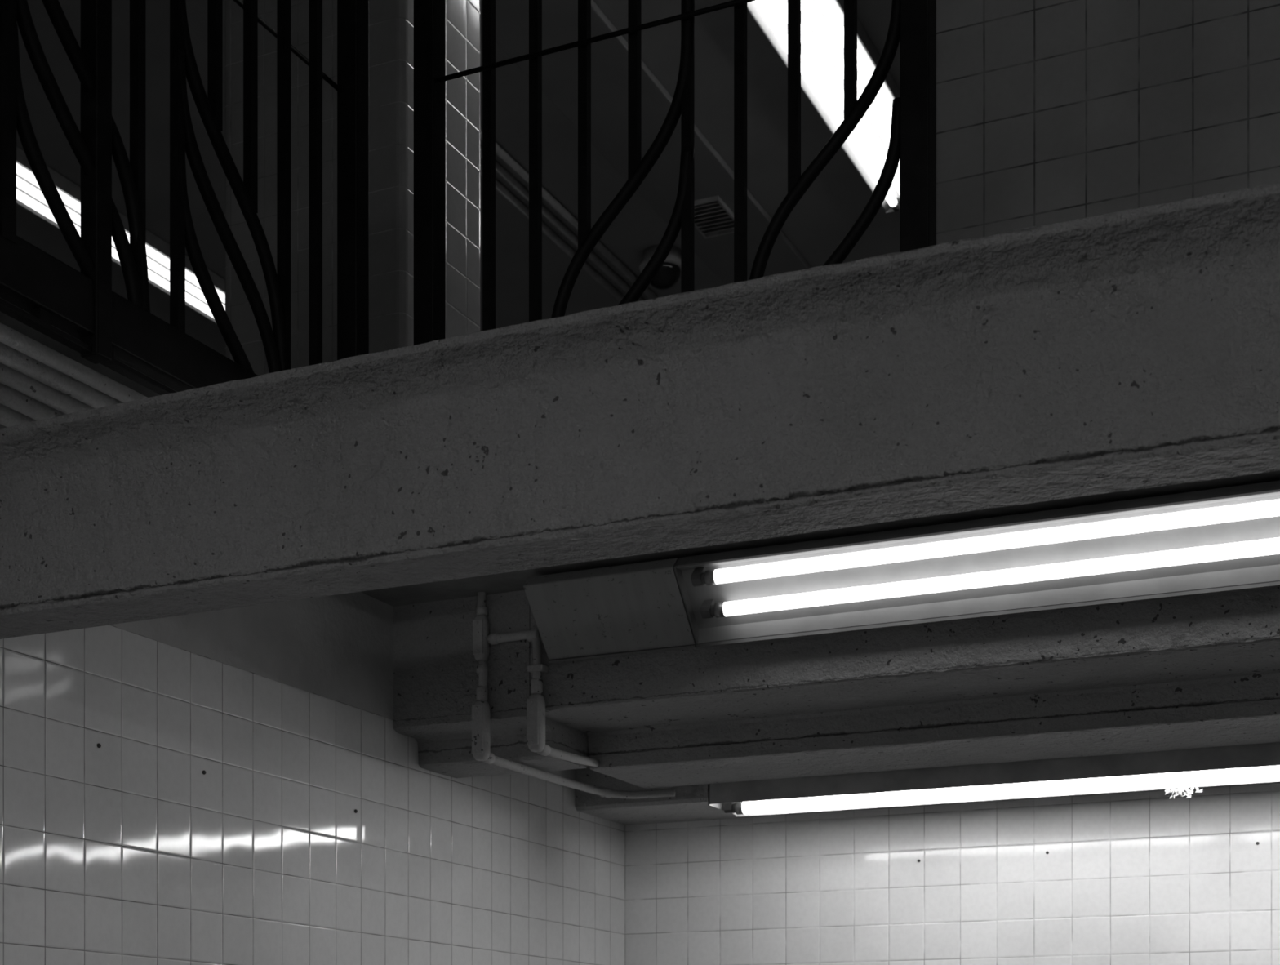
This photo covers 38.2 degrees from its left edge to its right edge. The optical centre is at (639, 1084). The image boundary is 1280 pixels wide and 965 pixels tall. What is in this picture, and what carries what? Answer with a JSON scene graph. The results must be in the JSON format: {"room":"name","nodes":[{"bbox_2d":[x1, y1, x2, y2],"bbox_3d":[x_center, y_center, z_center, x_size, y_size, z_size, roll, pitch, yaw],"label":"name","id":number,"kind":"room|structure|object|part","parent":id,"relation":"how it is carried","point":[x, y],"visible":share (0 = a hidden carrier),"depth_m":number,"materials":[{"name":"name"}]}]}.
{"room":"metro station","nodes":[
{"label":"metro station","id":0,"kind":"room"},
{"bbox_2d":[0,591,625,964],"bbox_3d":[-2.227,0.205,1.178,0.100,2.790,10.297,0,0,24],"label":"wall","id":1,"kind":"structure","parent":0,"point":[122,851],"depth_m":4.11,"materials":[{"name":"tile"}]},
{"bbox_2d":[393,590,589,777],"bbox_3d":[-0.372,-0.998,4.667,0.383,0.385,0.328,0,0,24],"label":"ceiling beam","id":2,"kind":"structure","parent":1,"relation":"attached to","point":[436,677],"depth_m":4.55,"materials":[{"name":"grey concrete"}]},
{"bbox_2d":[0,182,1279,639],"bbox_3d":[1.258,-0.919,2.116,5.482,0.326,0.203,0,0,22],"label":"ceiling beam","id":3,"kind":"structure","parent":1,"relation":"attached to","point":[1139,348],"depth_m":2.56,"materials":[{"name":"grey concrete"}]},
{"bbox_2d":[16,0,899,355],"bbox_3d":[-0.660,-3.700,2.773,9.500,0.100,14.500,0,0,24],"label":"ceiling","id":4,"kind":"structure","parent":0,"point":[830,206],"depth_m":7.23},
{"bbox_2d":[16,146,59,228],"bbox_3d":[-2.403,-3.611,7.382,0.327,0.068,0.586,0,0,24],"label":"lamp","id":5,"kind":"object","parent":4,"relation":"attached to","point":[30,197],"depth_m":7.44,"materials":[{"name":"paint"}]},
{"bbox_2d":[46,165,80,236],"bbox_3d":[-2.334,-3.611,7.491,0.293,0.068,0.521,0,0,24],"label":"lamp","id":6,"kind":"object","parent":4,"relation":"attached to","point":[69,193],"depth_m":7.48,"materials":[{"name":"paint"}]},
{"bbox_2d":[111,237,120,265],"bbox_3d":[-2.251,-3.611,7.933,0.145,0.068,0.218,0,0,24],"label":"lamp","id":7,"kind":"object","parent":4,"relation":"attached to","point":[115,258],"depth_m":7.98,"materials":[{"name":"paint"}]},
{"bbox_2d":[118,212,129,243],"bbox_3d":[-2.152,-3.611,7.713,0.145,0.068,0.234,0,0,24],"label":"lamp","id":8,"kind":"object","parent":4,"relation":"attached to","point":[124,219],"depth_m":7.76,"materials":[{"name":"paint"}]},
{"bbox_2d":[145,229,169,295],"bbox_3d":[-2.099,-3.611,8.049,0.327,0.068,0.555,0,0,24],"label":"lamp","id":9,"kind":"object","parent":4,"relation":"attached to","point":[157,251],"depth_m":8.06,"materials":[{"name":"paint"}]},
{"bbox_2d":[185,254,216,323],"bbox_3d":[-1.975,-3.611,8.320,0.326,0.068,0.631,0,0,24],"label":"lamp","id":10,"kind":"object","parent":4,"relation":"attached to","point":[195,300],"depth_m":8.40,"materials":[{"name":"paint"}]},
{"bbox_2d":[207,268,225,310],"bbox_3d":[-1.906,-3.611,8.314,0.196,0.068,0.380,0,0,24],"label":"lamp","id":11,"kind":"object","parent":4,"relation":"attached to","point":[219,282],"depth_m":8.35,"materials":[{"name":"paint"}]},
{"bbox_2d":[480,164,623,302],"bbox_3d":[-0.475,-3.634,7.689,0.032,0.030,2.800,0,0,24],"label":"conduit pipe","id":12,"kind":"object","parent":4,"relation":"attached to","point":[500,187],"visible":0.31,"depth_m":7.93,"materials":[{"name":"grey metal"}]},
{"bbox_2d":[480,146,644,301],"bbox_3d":[-0.412,-3.634,7.660,0.032,0.030,2.800,0,0,24],"label":"conduit pipe","id":13,"kind":"object","parent":4,"relation":"attached to","point":[500,171],"visible":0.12,"depth_m":7.80,"materials":[{"name":"grey metal"}]},
{"bbox_2d":[480,127,658,299],"bbox_3d":[-0.348,-3.634,7.631,0.032,0.030,2.800,0,0,24],"label":"conduit pipe","id":14,"kind":"object","parent":4,"relation":"attached to","point":[505,157],"visible":0.31,"depth_m":7.67,"materials":[{"name":"grey metal"}]},
{"bbox_2d":[480,0,811,284],"bbox_3d":[0.037,-3.636,7.126,0.400,0.028,3.400,0,0,24],"label":"ceiling beam","id":15,"kind":"structure","parent":4,"relation":"attached to","point":[713,176],"depth_m":6.94,"materials":[{"name":"grey concrete"}]},
{"bbox_2d":[694,195,733,238],"bbox_3d":[0.298,-3.614,7.699,0.180,0.019,0.300,0,0,24],"label":"ceiling vent","id":16,"kind":"object","parent":15,"relation":"attached to","point":[716,199],"visible":0.64,"depth_m":7.69,"materials":[{"name":"grey metal"}]},
{"bbox_3d":[0.221,-3.614,7.734,0.010,0.018,0.300,0,0,24],"label":"frame","id":17,"kind":"part","parent":16,"relation":"part of","materials":[{"name":"grey metal"}]},
{"bbox_3d":[0.238,-3.614,7.567,0.160,0.018,0.010,0,0,24],"label":"frame","id":18,"kind":"part","parent":16,"relation":"part of","materials":[{"name":"grey metal"}]},
{"bbox_3d":[0.358,-3.614,7.831,0.160,0.018,0.010,0,0,24],"label":"frame","id":19,"kind":"part","parent":16,"relation":"part of","materials":[{"name":"grey metal"}]},
{"bbox_3d":[0.376,-3.614,7.664,0.010,0.018,0.300,0,0,24],"label":"frame","id":20,"kind":"part","parent":16,"relation":"part of","materials":[{"name":"grey metal"}]},
{"bbox_2d":[639,244,680,289],"bbox_3d":[0.100,-3.574,8.108,0.210,0.157,0.210,0,0,24],"label":"dome camera","id":21,"kind":"object","parent":4,"relation":"attached to","point":[669,273],"visible":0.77,"depth_m":8.05,"materials":[{"name":"black plastic"}]},
{"bbox_2d":[746,0,787,67],"bbox_3d":[0.493,-3.610,6.272,0.138,0.070,0.420,0,0,24],"label":"lamp","id":22,"kind":"object","parent":4,"relation":"attached to","point":[771,15],"depth_m":6.24,"materials":[{"name":"paint"}]},
{"bbox_2d":[800,0,844,134],"bbox_3d":[0.686,-3.610,6.494,0.307,0.070,0.862,0,0,24],"label":"lamp","id":23,"kind":"object","parent":4,"relation":"attached to","point":[822,21],"depth_m":6.46,"materials":[{"name":"paint"}]},
{"bbox_2d":[857,17,879,100],"bbox_3d":[0.760,-3.610,6.450,0.159,0.070,0.492,0,0,24],"label":"lamp","id":24,"kind":"object","parent":4,"relation":"attached to","point":[868,57],"depth_m":6.48,"materials":[{"name":"paint"}]},
{"bbox_2d":[841,72,899,191],"bbox_3d":[0.905,-3.610,6.961,0.318,0.070,0.810,0,0,24],"label":"lamp","id":25,"kind":"object","parent":4,"relation":"attached to","point":[864,145],"depth_m":7.00,"materials":[{"name":"paint"}]},
{"bbox_2d":[881,161,899,213],"bbox_3d":[1.009,-3.610,7.369,0.168,0.070,0.389,0,0,24],"label":"lamp","id":26,"kind":"object","parent":4,"relation":"attached to","point":[891,203],"depth_m":7.48,"materials":[{"name":"paint"}]},
{"bbox_3d":[1.144,-3.615,7.542,0.290,0.059,0.004,0,0,24],"label":"plate","id":27,"kind":"part","parent":26,"relation":"part of","materials":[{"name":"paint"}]},
{"bbox_2d":[893,201,899,212],"bbox_3d":[1.049,-3.594,7.562,0.028,0.029,0.022,0,0,24],"label":"socket","id":28,"kind":"object","parent":26,"relation":"attached to","point":[896,208],"depth_m":7.55,"materials":[{"name":"plastic"}]},
{"bbox_2d":[0,297,1279,606],"bbox_3d":[-0.660,-1.230,2.773,9.500,0.080,14.500,0,0,24],"label":"ceiling","id":29,"kind":"structure","parent":0,"point":[1274,475],"depth_m":3.97,"materials":[{"name":"grey concrete"}]},
{"bbox_2d":[0,0,368,395],"bbox_3d":[-0.834,-1.798,2.920,0.058,1.325,1.422,0,0,24],"label":"railing","id":30,"kind":"object","parent":29,"relation":"on","point":[108,326],"visible":0.93,"depth_m":3.06,"materials":[{"name":"black metal"}]},
{"bbox_3d":[-0.851,-1.778,2.890,0.035,1.285,0.035,0,0,24],"label":"post","id":31,"kind":"part","parent":30,"relation":"part of","materials":[{"name":"black metal"}]},
{"bbox_3d":[-0.853,-1.208,2.902,0.038,0.085,1.375,0,0,24],"label":"rail","id":32,"kind":"part","parent":30,"relation":"part of","materials":[{"name":"black metal"}]},
{"bbox_3d":[-0.855,-1.900,2.911,0.009,0.009,1.390,0,0,24],"label":"tie rod","id":33,"kind":"part","parent":30,"relation":"part of","materials":[{"name":"black paint"}]},
{"bbox_3d":[-0.551,-1.865,3.548,0.045,1.190,0.045,0,0,24],"label":"post","id":34,"kind":"part","parent":30,"relation":"part of","materials":[{"name":"black metal"}]},
{"bbox_2d":[225,0,479,375],"bbox_3d":[-0.779,-2.460,5.033,0.570,2.380,0.415,0,0,24],"label":"tiled column","id":35,"kind":"structure","parent":29,"relation":"on","point":[391,22],"depth_m":4.87,"materials":[{"name":"tile"}]},
{"bbox_2d":[413,0,936,345],"bbox_3d":[0.035,-1.865,3.280,0.994,1.190,0.050,0,0,24],"label":"railing","id":36,"kind":"object","parent":29,"relation":"on","point":[913,23],"visible":0.69,"depth_m":3.27,"materials":[{"name":"black metal"}]},
{"bbox_3d":[-0.396,-1.865,3.477,0.045,1.190,0.045,0,0,24],"label":"post","id":37,"kind":"part","parent":36,"relation":"part of","materials":[{"name":"black metal"}]},
{"bbox_3d":[0.027,-1.876,3.267,0.940,0.009,0.009,0,0,24],"label":"tie rod","id":38,"kind":"part","parent":36,"relation":"part of","materials":[{"name":"black paint"}]},
{"bbox_3d":[0.465,-1.865,3.085,0.050,1.190,0.050,0,0,24],"label":"post","id":39,"kind":"part","parent":36,"relation":"part of","materials":[{"name":"black metal"}]},
{"bbox_2d":[529,586,1279,788],"bbox_3d":[2.187,-0.999,3.690,5.080,0.383,0.672,0,0,24],"label":"ceiling beam","id":40,"kind":"structure","parent":29,"relation":"attached to","point":[1198,671],"depth_m":4.22,"materials":[{"name":"grey concrete"}]},
{"bbox_2d":[471,591,675,798],"bbox_3d":[-0.155,-0.988,4.745,0.189,0.415,0.756,0,0,27],"label":"conduit pipe","id":41,"kind":"object","parent":40,"relation":"attached to","point":[535,703],"visible":0.99,"depth_m":4.45,"materials":[{"name":"grey metal"}]},
{"bbox_2d":[523,480,1279,662],"bbox_3d":[1.089,-1.086,3.729,2.910,0.183,0.166,0,0,24],"label":"lamp","id":42,"kind":"object","parent":40,"relation":"attached to","point":[1224,540],"visible":1,"depth_m":3.94,"materials":[{"name":"metal"}]},
{"bbox_3d":[-0.064,-1.090,4.255,0.375,0.174,0.165,0,0,24],"label":"plate","id":43,"kind":"part","parent":42,"relation":"part of","materials":[{"name":"grey metal"}]},
{"bbox_3d":[0.111,-1.090,4.175,0.004,0.176,0.166,0,0,24],"label":"plate","id":44,"kind":"part","parent":42,"relation":"part of","materials":[{"name":"paint"}]},
{"bbox_2d":[690,567,705,586],"bbox_3d":[0.132,-1.129,4.108,0.022,0.043,0.044,0,0,24],"label":"socket","id":45,"kind":"object","parent":42,"relation":"attached to","point":[697,574],"depth_m":4.09,"materials":[{"name":"plastic"}]},
{"bbox_2d":[700,599,714,618],"bbox_3d":[0.154,-1.070,4.157,0.022,0.043,0.044,0,0,24],"label":"socket","id":46,"kind":"object","parent":42,"relation":"attached to","point":[707,606],"depth_m":4.14,"materials":[{"name":"plastic"}]},
{"bbox_3d":[-1.177,-1.162,2.748,0.381,0.066,0.025,0,0,24],"label":"clamp","id":47,"kind":"object","parent":29,"relation":"attached to","visible":0},
{"bbox_2d":[0,423,7,428],"bbox_3d":[-1.452,-1.148,2.530,0.048,0.048,3.000,0,0,24],"label":"conduit pipe","id":48,"kind":"object","parent":47,"relation":"attached to","point":[2,426],"visible":0.02,"depth_m":3.23,"materials":[{"name":"grey metal"}]},
{"bbox_2d":[0,403,35,426],"bbox_3d":[-1.388,-1.148,2.501,0.048,0.048,3.000,0,0,24],"label":"conduit pipe","id":49,"kind":"object","parent":47,"relation":"attached to","point":[9,417],"visible":0.05,"depth_m":3.16,"materials":[{"name":"grey metal"}]},
{"bbox_2d":[0,382,66,420],"bbox_3d":[-1.329,-1.148,2.474,0.045,0.045,3.000,0,0,24],"label":"conduit pipe","id":50,"kind":"object","parent":47,"relation":"attached to","point":[10,397],"visible":0.12,"depth_m":3.10,"materials":[{"name":"grey metal"}]},
{"bbox_2d":[0,363,94,413],"bbox_3d":[-1.270,-1.148,2.447,0.045,0.045,3.000,0,0,24],"label":"conduit pipe","id":51,"kind":"object","parent":47,"relation":"attached to","point":[10,377],"visible":0.17,"depth_m":3.04,"materials":[{"name":"grey metal"}]},
{"bbox_2d":[0,342,122,408],"bbox_3d":[-1.215,-1.148,2.422,0.042,0.042,3.000,0,0,24],"label":"conduit pipe","id":52,"kind":"object","parent":47,"relation":"attached to","point":[10,357],"visible":0.17,"depth_m":2.98,"materials":[{"name":"grey metal"}]},
{"bbox_2d":[0,322,147,402],"bbox_3d":[-1.165,-1.148,2.399,0.034,0.034,3.000,0,0,24],"label":"conduit pipe","id":53,"kind":"object","parent":47,"relation":"attached to","point":[9,336],"visible":0.27,"depth_m":2.94,"materials":[{"name":"grey metal"}]},
{"bbox_3d":[0.354,-1.003,5.047,0.060,0.373,0.080,0,0,24],"label":"hanger","id":54,"kind":"object","parent":29,"relation":"hanging from","visible":0},
{"bbox_2d":[708,742,1279,817],"bbox_3d":[1.382,-0.771,4.589,2.530,0.093,0.218,0,0,24],"label":"lamp","id":55,"kind":"object","parent":54,"relation":"hanging from","point":[1181,770],"visible":1,"depth_m":4.72,"materials":[{"name":"paint"}]},
{"bbox_3d":[0.230,-0.787,5.107,0.004,0.059,0.205,0,0,24],"label":"plate","id":56,"kind":"part","parent":55,"relation":"part of","materials":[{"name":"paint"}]},
{"bbox_2d":[724,802,735,813],"bbox_3d":[0.248,-0.775,5.096,0.022,0.053,0.028,0,0,24],"label":"socket","id":57,"kind":"object","parent":55,"relation":"attached to","point":[729,807],"depth_m":5.08,"materials":[{"name":"plastic"}]},
{"bbox_2d":[625,782,1279,964],"bbox_3d":[2.414,0.205,4.776,5.565,2.790,0.100,0,0,24],"label":"wall","id":58,"kind":"structure","parent":0,"point":[1153,877],"depth_m":5.38,"materials":[{"name":"tile"}]},
{"bbox_2d":[575,765,1279,825],"bbox_3d":[2.366,-1.005,4.550,5.465,0.372,0.355,0,0,24],"label":"ceiling beam","id":59,"kind":"structure","parent":58,"relation":"attached to","point":[690,802],"depth_m":5.49,"materials":[{"name":"grey concrete"}]},
{"bbox_2d":[936,0,1279,244],"bbox_3d":[2.534,-2.460,3.241,4.076,2.380,0.200,0,0,24],"label":"wall","id":60,"kind":"structure","parent":0,"point":[1049,112],"depth_m":3.85,"materials":[{"name":"tile"}]}
]}

